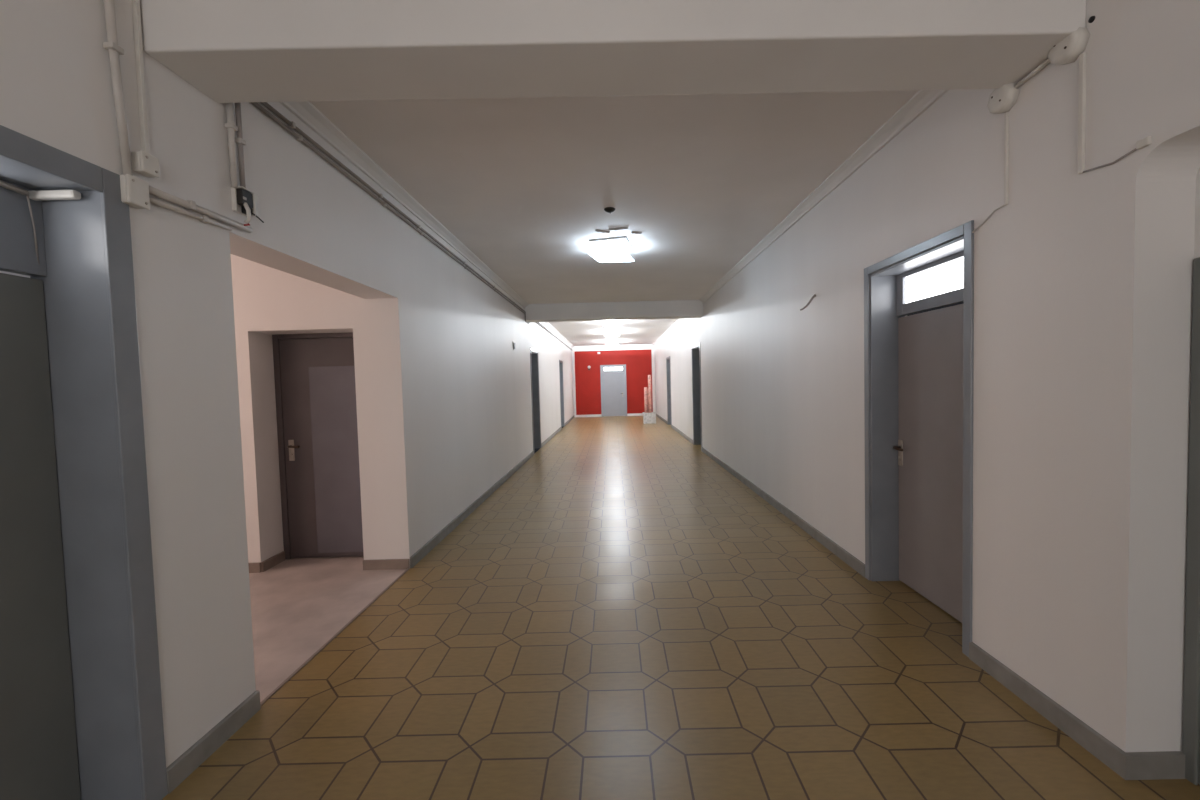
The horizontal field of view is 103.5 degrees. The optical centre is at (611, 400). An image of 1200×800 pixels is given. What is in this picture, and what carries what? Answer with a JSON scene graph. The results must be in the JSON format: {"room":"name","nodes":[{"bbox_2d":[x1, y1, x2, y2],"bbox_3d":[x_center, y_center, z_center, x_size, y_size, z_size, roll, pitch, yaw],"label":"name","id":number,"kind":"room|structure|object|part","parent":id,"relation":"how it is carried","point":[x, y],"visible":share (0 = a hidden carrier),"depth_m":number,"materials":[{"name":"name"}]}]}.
{"room":"school corridor","nodes":[
{"label":"school corridor","id":0,"kind":"room"},
{"bbox_2d":[0,271,29,277],"bbox_3d":[-3.941,-0.018,1.900,3.910,3.090,0.120,-1,2,0],"label":"wall","id":1,"kind":"structure","parent":0,"point":[5,272],"depth_m":1.82,"materials":[{"name":"paint"}]},
{"bbox_2d":[0,0,573,767],"bbox_3d":[-1.836,-0.349,8.797,0.270,3.090,23.600,-1,2,0],"label":"wall","id":2,"kind":"structure","parent":0,"point":[450,396],"depth_m":2.11,"materials":[{"name":"paint"}]},
{"bbox_2d":[0,125,167,799],"bbox_3d":[-1.838,0.365,1.205,0.289,2.270,1.050,-1,2,0],"label":"door","id":3,"kind":"structure","parent":2,"relation":"in","point":[81,713],"depth_m":1.63,"materials":[{"name":"grey paint"}]},
{"bbox_3d":[-1.938,-0.685,1.446,0.022,0.033,0.224,-1,2,6],"label":"closer arm","id":4,"kind":"part","parent":3,"relation":"part of","materials":[{"name":"metal"}]},
{"bbox_3d":[-1.935,-0.561,1.584,0.007,0.236,0.047,-3,3,-32],"label":"cord","id":5,"kind":"part","parent":3,"relation":"part of","materials":[{"name":"white plastic"}]},
{"bbox_2d":[103,0,132,175],"bbox_3d":[-1.725,-1.204,1.647,0.035,0.816,0.056,-1,2,0],"label":"conduit","id":6,"kind":"object","parent":2,"relation":"attached to","point":[112,46],"visible":0.97,"depth_m":1.64,"materials":[{"name":"white plastic"}]},
{"bbox_2d":[120,174,149,209],"bbox_3d":[-1.710,-0.747,1.694,0.048,0.101,0.077,-1,2,0],"label":"junction box","id":7,"kind":"object","parent":2,"relation":"attached to","point":[134,190],"visible":1,"depth_m":1.68,"materials":[{"name":"beige plastic"}]},
{"bbox_2d":[132,0,148,153],"bbox_3d":[-1.740,-1.262,1.743,0.016,0.708,0.016,-1,2,0],"label":"cable trunking","id":8,"kind":"object","parent":2,"relation":"attached to","point":[135,3],"visible":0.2,"depth_m":1.74,"materials":[{"name":"beige plastic"}]},
{"bbox_2d":[131,151,159,177],"bbox_3d":[-1.714,-0.869,1.740,0.048,0.074,0.068,-1,2,0],"label":"junction box","id":9,"kind":"object","parent":2,"relation":"attached to","point":[143,163],"visible":1,"depth_m":1.72,"materials":[{"name":"beige plastic"}]},
{"bbox_2d":[149,197,232,230],"bbox_3d":[-1.719,-0.762,1.933,0.027,0.034,0.404,-1,2,0],"label":"conduit","id":10,"kind":"object","parent":2,"relation":"attached to","point":[202,218],"visible":0.9,"depth_m":1.93,"materials":[{"name":"white plastic"}]},
{"bbox_2d":[149,186,252,232],"bbox_3d":[-1.715,-0.797,1.987,0.035,0.036,0.513,-1,2,0],"label":"conduit","id":11,"kind":"object","parent":2,"relation":"attached to","point":[187,204],"visible":0.92,"depth_m":1.93,"materials":[{"name":"white plastic"}]},
{"bbox_2d":[225,103,237,188],"bbox_3d":[-1.723,-1.195,2.147,0.033,0.445,0.038,-1,2,0],"label":"conduit","id":12,"kind":"object","parent":2,"relation":"attached to","point":[231,128],"visible":0.93,"depth_m":2.14,"materials":[{"name":"white plastic"}]},
{"bbox_2d":[235,103,245,187],"bbox_3d":[-1.723,-1.197,2.196,0.029,0.445,0.034,-1,2,0],"label":"conduit","id":13,"kind":"object","parent":2,"relation":"attached to","point":[239,140],"visible":0.73,"depth_m":2.19,"materials":[{"name":"grey plastic"}]},
{"bbox_2d":[231,186,263,225],"bbox_3d":[-1.706,-0.906,2.242,0.061,0.188,0.159,-1,2,0],"label":"socket","id":14,"kind":"object","parent":2,"relation":"attached to","point":[244,201],"visible":1,"depth_m":2.19,"materials":[{"name":"beige plastic"}]},
{"bbox_3d":[-1.722,-0.948,2.280,0.008,0.100,0.071,-2,9,-14],"label":"loose lid","id":15,"kind":"part","parent":14,"relation":"part of","materials":[{"name":"white plastic"}]},
{"bbox_2d":[166,416,573,793],"bbox_3d":[-1.653,1.145,8.857,0.018,0.090,23.600,-1,2,0],"label":"baseboard","id":16,"kind":"structure","parent":2,"relation":"attached to","point":[192,758],"depth_m":2.09,"materials":[{"name":"paint"}]},
{"bbox_2d":[250,102,524,313],"bbox_3d":[-1.728,-1.586,5.740,0.029,0.028,7.290,-1,2,0],"label":"conduit","id":17,"kind":"object","parent":2,"relation":"attached to","point":[298,137],"visible":0.98,"depth_m":3.14,"materials":[{"name":"grey plastic"}]},
{"bbox_2d":[260,102,524,311],"bbox_3d":[-1.728,-1.624,5.738,0.031,0.030,7.290,-1,2,0],"label":"conduit","id":18,"kind":"object","parent":2,"relation":"attached to","point":[291,124],"visible":0.94,"depth_m":3.21,"materials":[{"name":"grey plastic"}]},
{"bbox_2d":[280,101,528,307],"bbox_3d":[-1.704,-1.743,5.761,0.085,0.070,7.355,-1,2,0],"label":"crown molding","id":19,"kind":"structure","parent":2,"relation":"attached to","point":[305,111],"depth_m":3.48,"materials":[{"name":"paint"}]},
{"bbox_2d":[530,347,540,449],"bbox_3d":[-1.804,-0.008,10.507,0.264,2.270,1.030,-1,2,0],"label":"door","id":20,"kind":"structure","parent":2,"relation":"in","point":[534,362],"depth_m":10.95,"materials":[{"name":"grey paint"}]},
{"bbox_2d":[536,322,572,350],"bbox_3d":[-1.706,-1.964,15.167,0.029,0.028,10.620,-1,2,0],"label":"conduit","id":21,"kind":"object","parent":2,"relation":"attached to","point":[536,322],"visible":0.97,"depth_m":13.81,"materials":[{"name":"white plastic"}]},
{"bbox_2d":[538,322,570,348],"bbox_3d":[-1.706,-2.002,15.166,0.031,0.030,10.620,-1,2,0],"label":"conduit","id":22,"kind":"object","parent":2,"relation":"attached to","point":[538,322],"visible":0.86,"depth_m":13.75,"materials":[{"name":"white plastic"}]},
{"bbox_2d":[542,322,573,347],"bbox_3d":[-1.683,-2.120,15.161,0.085,0.070,10.740,-1,2,0],"label":"crown molding","id":23,"kind":"structure","parent":2,"relation":"attached to","point":[547,324],"depth_m":14.60,"materials":[{"name":"paint"}]},
{"bbox_2d":[559,360,564,426],"bbox_3d":[-1.792,-0.225,15.908,0.264,2.270,1.000,-1,2,0],"label":"door","id":24,"kind":"structure","parent":2,"relation":"in","point":[560,361],"depth_m":16.32,"materials":[{"name":"grey paint"}]},
{"bbox_2d":[231,254,376,562],"bbox_3d":[-3.936,-0.105,4.078,3.910,3.090,0.420,-1,2,0],"label":"wall","id":25,"kind":"structure","parent":0,"point":[267,301],"depth_m":3.87,"materials":[{"name":"paint"}]},
{"bbox_2d":[272,332,363,559],"bbox_3d":[-2.504,0.405,4.158,0.855,1.990,0.115,-1,2,0],"label":"door","id":26,"kind":"structure","parent":25,"relation":"in","point":[314,373],"depth_m":4.16,"materials":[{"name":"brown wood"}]},
{"bbox_3d":[-2.816,0.435,4.163,0.048,0.185,0.008,-1,2,0],"label":"handle plate","id":27,"kind":"part","parent":26,"relation":"part of","materials":[{"name":"metal"}]},
{"bbox_3d":[-2.373,0.521,4.167,0.510,1.650,0.006,-1,2,0],"label":"panel","id":28,"kind":"part","parent":26,"relation":"part of","materials":[{"name":"grey paint"}]},
{"bbox_2d":[248,551,409,690],"bbox_3d":[-3.269,1.398,3.736,4.219,0.080,1.823,0,3,28],"label":"baseboard","id":29,"kind":"structure","parent":25,"relation":"attached to","point":[381,564],"depth_m":3.90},
{"bbox_2d":[309,90,918,345],"bbox_3d":[-1.823,-1.954,8.733,8.200,0.120,23.600,-1,2,0],"label":"ceiling","id":30,"kind":"structure","parent":0,"point":[525,184],"depth_m":3.61,"materials":[{"name":"paint"}]},
{"bbox_2d":[595,229,609,232],"bbox_3d":[-0.097,-1.779,4.965,0.170,0.018,0.044,-3,3,-29],"label":"flake","id":31,"kind":"object","parent":30,"relation":"attached to","point":[597,230],"visible":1,"depth_m":4.96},
{"bbox_2d":[604,207,614,213],"bbox_3d":[-0.016,-1.745,4.354,0.104,0.041,0.104,-1,2,0],"label":"ceiling rose","id":32,"kind":"object","parent":30,"relation":"attached to","point":[610,210],"visible":1,"depth_m":4.33,"materials":[{"name":"black plastic"}]},
{"bbox_2d":[588,236,633,261],"bbox_3d":[-0.003,-1.726,5.495,0.459,0.171,0.534,-1,2,13],"label":"ceiling lamp","id":33,"kind":"object","parent":30,"relation":"attached to","point":[616,243],"visible":1,"depth_m":5.40,"materials":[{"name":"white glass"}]},
{"bbox_3d":[0.004,-1.668,5.538,0.454,0.035,0.454,3,5,13],"label":"lamp shade","id":34,"kind":"part","parent":33,"relation":"part of","materials":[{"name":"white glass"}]},
{"bbox_2d":[603,320,620,325],"bbox_3d":[0.008,-2.001,12.130,0.454,0.153,0.454,-1,2,0],"label":"ceiling lamp","id":35,"kind":"object","parent":30,"relation":"attached to","point":[607,321],"visible":0.94,"depth_m":12.07,"materials":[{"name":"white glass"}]},
{"bbox_3d":[0.009,-1.942,12.132,0.454,0.035,0.454,-1,2,0],"label":"lamp shade","id":36,"kind":"part","parent":35,"relation":"part of","materials":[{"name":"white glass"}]},
{"bbox_2d":[605,331,618,336],"bbox_3d":[0.014,-2.113,14.927,0.454,0.153,0.454,-1,2,0],"label":"ceiling lamp","id":37,"kind":"object","parent":30,"relation":"attached to","point":[608,332],"visible":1,"depth_m":14.78,"materials":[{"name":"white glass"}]},
{"bbox_2d":[140,0,1085,102],"bbox_3d":[0.032,-1.515,1.958,3.576,0.312,0.355,-2,2,-1],"label":"beam","id":38,"kind":"structure","parent":30,"relation":"attached to","point":[231,51],"depth_m":1.81,"materials":[{"name":"paint"}]},
{"bbox_2d":[525,300,702,321],"bbox_3d":[0.049,-1.820,9.615,3.570,0.315,0.360,-1,2,0],"label":"beam","id":39,"kind":"structure","parent":30,"relation":"attached to","point":[675,309],"depth_m":9.44,"materials":[{"name":"paint"}]},
{"bbox_2d":[609,227,627,229],"bbox_3d":[0.071,-1.780,4.895,0.200,0.018,0.040,-1,2,6],"label":"flake","id":40,"kind":"object","parent":30,"relation":"attached to","point":[616,228],"visible":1,"depth_m":4.89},
{"bbox_2d":[572,345,655,416],"bbox_3d":[0.110,-0.876,20.675,4.110,3.090,0.212,-1,2,0],"label":"wall","id":41,"kind":"structure","parent":0,"point":[638,363],"depth_m":20.57,"materials":[{"name":"red paint"}]},
{"bbox_2d":[574,413,642,416],"bbox_3d":[0.149,0.622,20.620,3.534,0.100,0.018,-1,2,0],"label":"baseboard","id":42,"kind":"structure","parent":41,"relation":"attached to","point":[633,414],"depth_m":20.61,"materials":[{"name":"paint"}]},
{"bbox_2d":[574,344,651,351],"bbox_3d":[0.073,-2.299,20.499,3.400,0.230,0.050,-1,2,0],"label":"crown molding","id":43,"kind":"structure","parent":41,"relation":"attached to","point":[637,346],"depth_m":20.48,"materials":[{"name":"paint"}]},
{"bbox_2d":[600,364,626,416],"bbox_3d":[0.096,-0.445,20.556,1.120,2.240,0.115,-1,2,0],"label":"door","id":44,"kind":"structure","parent":41,"relation":"in","point":[613,385],"depth_m":20.56,"materials":[{"name":"grey paint"}]},
{"bbox_3d":[0.072,-1.387,20.537,0.826,0.151,0.006,-1,2,0],"label":"transom pane","id":45,"kind":"part","parent":44,"relation":"part of","materials":[{"name":"white glass"}]},
{"bbox_2d":[162,416,1199,799],"bbox_3d":[-1.739,1.243,8.861,8.200,0.100,23.600,-1,2,0],"label":"floor","id":46,"kind":"structure","parent":0,"point":[623,617],"depth_m":2.46,"materials":[{"name":"tile"}]},
{"bbox_2d":[260,568,409,705],"bbox_3d":[-1.677,1.419,3.078,0.016,0.006,1.654,-1,2,0],"label":"threshold","id":47,"kind":"object","parent":46,"relation":"on","point":[273,692],"visible":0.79,"depth_m":2.76,"materials":[{"name":"grey metal"}]},
{"bbox_2d":[642,412,656,423],"bbox_3d":[1.347,0.600,16.785,0.538,0.388,0.320,-1,2,0],"label":"carton","id":48,"kind":"object","parent":46,"relation":"on","point":[648,418],"visible":0.97,"depth_m":16.63,"materials":[{"name":"white cardboard"}]},
{"bbox_2d":[644,387,647,412],"bbox_3d":[1.225,0.151,16.767,0.110,1.270,0.110,-1,2,0],"label":"roll","id":49,"kind":"object","parent":48,"relation":"in","point":[645,388],"visible":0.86,"depth_m":16.72,"materials":[{"name":"pink paper"}]},
{"bbox_2d":[648,375,651,412],"bbox_3d":[1.364,-0.068,16.768,0.110,1.700,0.110,-1,2,0],"label":"roll","id":50,"kind":"object","parent":48,"relation":"in","point":[649,376],"visible":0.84,"depth_m":16.72,"materials":[{"name":"pink paper"}]},
{"bbox_2d":[654,0,1199,751],"bbox_3d":[2.003,-0.449,8.785,0.270,3.090,23.600,-1,2,0],"label":"wall","id":51,"kind":"structure","parent":0,"point":[1083,283],"depth_m":2.01,"materials":[{"name":"paint"}]},
{"bbox_2d":[666,356,671,424],"bbox_3d":[2.012,-0.310,15.561,0.264,2.270,1.030,-1,2,0],"label":"door","id":52,"kind":"structure","parent":51,"relation":"in","point":[668,370],"depth_m":16.00,"materials":[{"name":"grey paint"}]},
{"bbox_2d":[652,318,685,345],"bbox_3d":[1.800,-2.211,15.150,0.085,0.070,10.740,-1,2,0],"label":"crown molding","id":53,"kind":"structure","parent":51,"relation":"attached to","point":[679,320],"depth_m":14.56,"materials":[{"name":"paint"}]},
{"bbox_2d":[691,343,701,446],"bbox_3d":[2.000,-0.104,10.415,0.264,2.270,1.030,-1,2,0],"label":"door","id":54,"kind":"structure","parent":51,"relation":"in","point":[696,354],"depth_m":10.85,"materials":[{"name":"grey paint"}]},
{"bbox_2d":[800,294,815,310],"bbox_3d":[1.791,-0.896,4.307,0.148,0.134,0.029,1,3,44],"label":"wall hook","id":55,"kind":"object","parent":51,"relation":"attached to","point":[814,295],"visible":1,"depth_m":4.29,"materials":[{"name":"grey metal"}]},
{"bbox_2d":[699,90,948,302],"bbox_3d":[1.779,-1.835,5.790,0.085,0.070,7.275,-1,2,0],"label":"crown molding","id":56,"kind":"structure","parent":51,"relation":"attached to","point":[922,100],"depth_m":3.54,"materials":[{"name":"paint"}]},
{"bbox_2d":[864,220,973,656],"bbox_3d":[1.978,0.195,2.951,0.254,2.270,1.030,-1,2,0],"label":"door","id":57,"kind":"structure","parent":51,"relation":"in","point":[918,368],"depth_m":3.10,"materials":[{"name":"grey paint"}]},
{"bbox_3d":[2.025,0.336,3.319,0.060,0.022,0.110,-1,2,0],"label":"lever","id":58,"kind":"part","parent":57,"relation":"part of","materials":[{"name":"brown metal"}]},
{"bbox_3d":[2.057,0.369,3.366,0.008,0.185,0.048,-1,2,0],"label":"handle plate","id":59,"kind":"part","parent":57,"relation":"part of","materials":[{"name":"metal"}]},
{"bbox_3d":[2.042,-0.748,2.913,0.006,0.181,0.736,-1,2,0],"label":"transom pane","id":60,"kind":"part","parent":57,"relation":"part of","materials":[{"name":"white"}]},
{"bbox_2d":[656,414,1184,779],"bbox_3d":[1.998,1.050,8.845,0.218,0.090,23.600,-1,2,0],"label":"baseboard","id":61,"kind":"structure","parent":51,"relation":"attached to","point":[1163,764],"depth_m":2.00,"materials":[{"name":"paint"}]},
{"bbox_2d":[987,83,1019,113],"bbox_3d":[1.792,-1.387,2.170,0.059,0.128,0.128,-1,2,0],"label":"junction box","id":62,"kind":"object","parent":51,"relation":"attached to","point":[1001,100],"visible":0.97,"depth_m":2.14,"materials":[{"name":"beige plastic"}]},
{"bbox_3d":[1.775,-1.387,2.170,0.021,0.120,0.120,-1,2,0],"label":"box lid","id":63,"kind":"part","parent":62,"relation":"part of","materials":[{"name":"beige plastic"}]},
{"bbox_2d":[1004,112,1008,204],"bbox_3d":[1.823,-1.117,2.182,0.012,0.418,0.014,-1,2,0],"label":"cable trunking","id":64,"kind":"object","parent":51,"relation":"attached to","point":[1006,120],"visible":1,"depth_m":2.18,"materials":[{"name":"beige plastic"}]},
{"bbox_2d":[972,205,1004,232],"bbox_3d":[1.828,-0.882,2.293,0.010,0.075,0.205,-1,2,0],"label":"wire","id":65,"kind":"object","parent":64,"relation":"attached to","point":[990,215],"visible":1,"depth_m":2.29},
{"bbox_2d":[1015,58,1049,88],"bbox_3d":[1.808,-1.404,2.011,0.019,0.031,0.201,-1,2,0],"label":"cable","id":66,"kind":"object","parent":51,"relation":"attached to","point":[1047,61],"visible":0.71,"depth_m":2.02,"materials":[{"name":"beige plastic"}]},
{"bbox_2d":[1048,27,1089,65],"bbox_3d":[1.791,-1.395,1.860,0.059,0.128,0.128,-1,2,0],"label":"junction box","id":67,"kind":"object","parent":51,"relation":"attached to","point":[1067,51],"visible":0.91,"depth_m":1.83,"materials":[{"name":"beige plastic"}]},
{"bbox_3d":[1.774,-1.394,1.860,0.021,0.120,0.120,-1,2,0],"label":"box lid","id":68,"kind":"part","parent":67,"relation":"part of","materials":[{"name":"beige plastic"}]},
{"bbox_2d":[1077,52,1086,173],"bbox_3d":[1.821,-1.111,1.830,0.014,0.453,0.018,-1,2,0],"label":"cable trunking","id":69,"kind":"object","parent":51,"relation":"attached to","point":[1082,57],"visible":1,"depth_m":1.82,"materials":[{"name":"beige plastic"}]},
{"bbox_2d":[1088,16,1094,22],"bbox_3d":[1.815,-1.443,1.789,0.008,0.021,0.022,-1,2,0],"label":"plug","id":70,"kind":"object","parent":51,"relation":"attached to","point":[1092,18],"visible":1,"depth_m":1.79,"materials":[{"name":"black plastic"}]},
{"bbox_2d":[1083,136,1151,172],"bbox_3d":[1.826,-0.883,1.720,0.014,0.040,0.236,-1,2,0],"label":"wire","id":71,"kind":"object","parent":51,"relation":"attached to","point":[1142,143],"visible":1,"depth_m":1.64,"materials":[{"name":"beige plastic"}]},
{"bbox_2d":[1182,257,1199,784],"bbox_3d":[2.056,0.463,1.082,0.101,1.880,1.235,-1,2,0],"label":"door","id":72,"kind":"structure","parent":51,"relation":"in","point":[1190,743],"depth_m":1.68,"materials":[{"name":"grey paint"}]}
]}

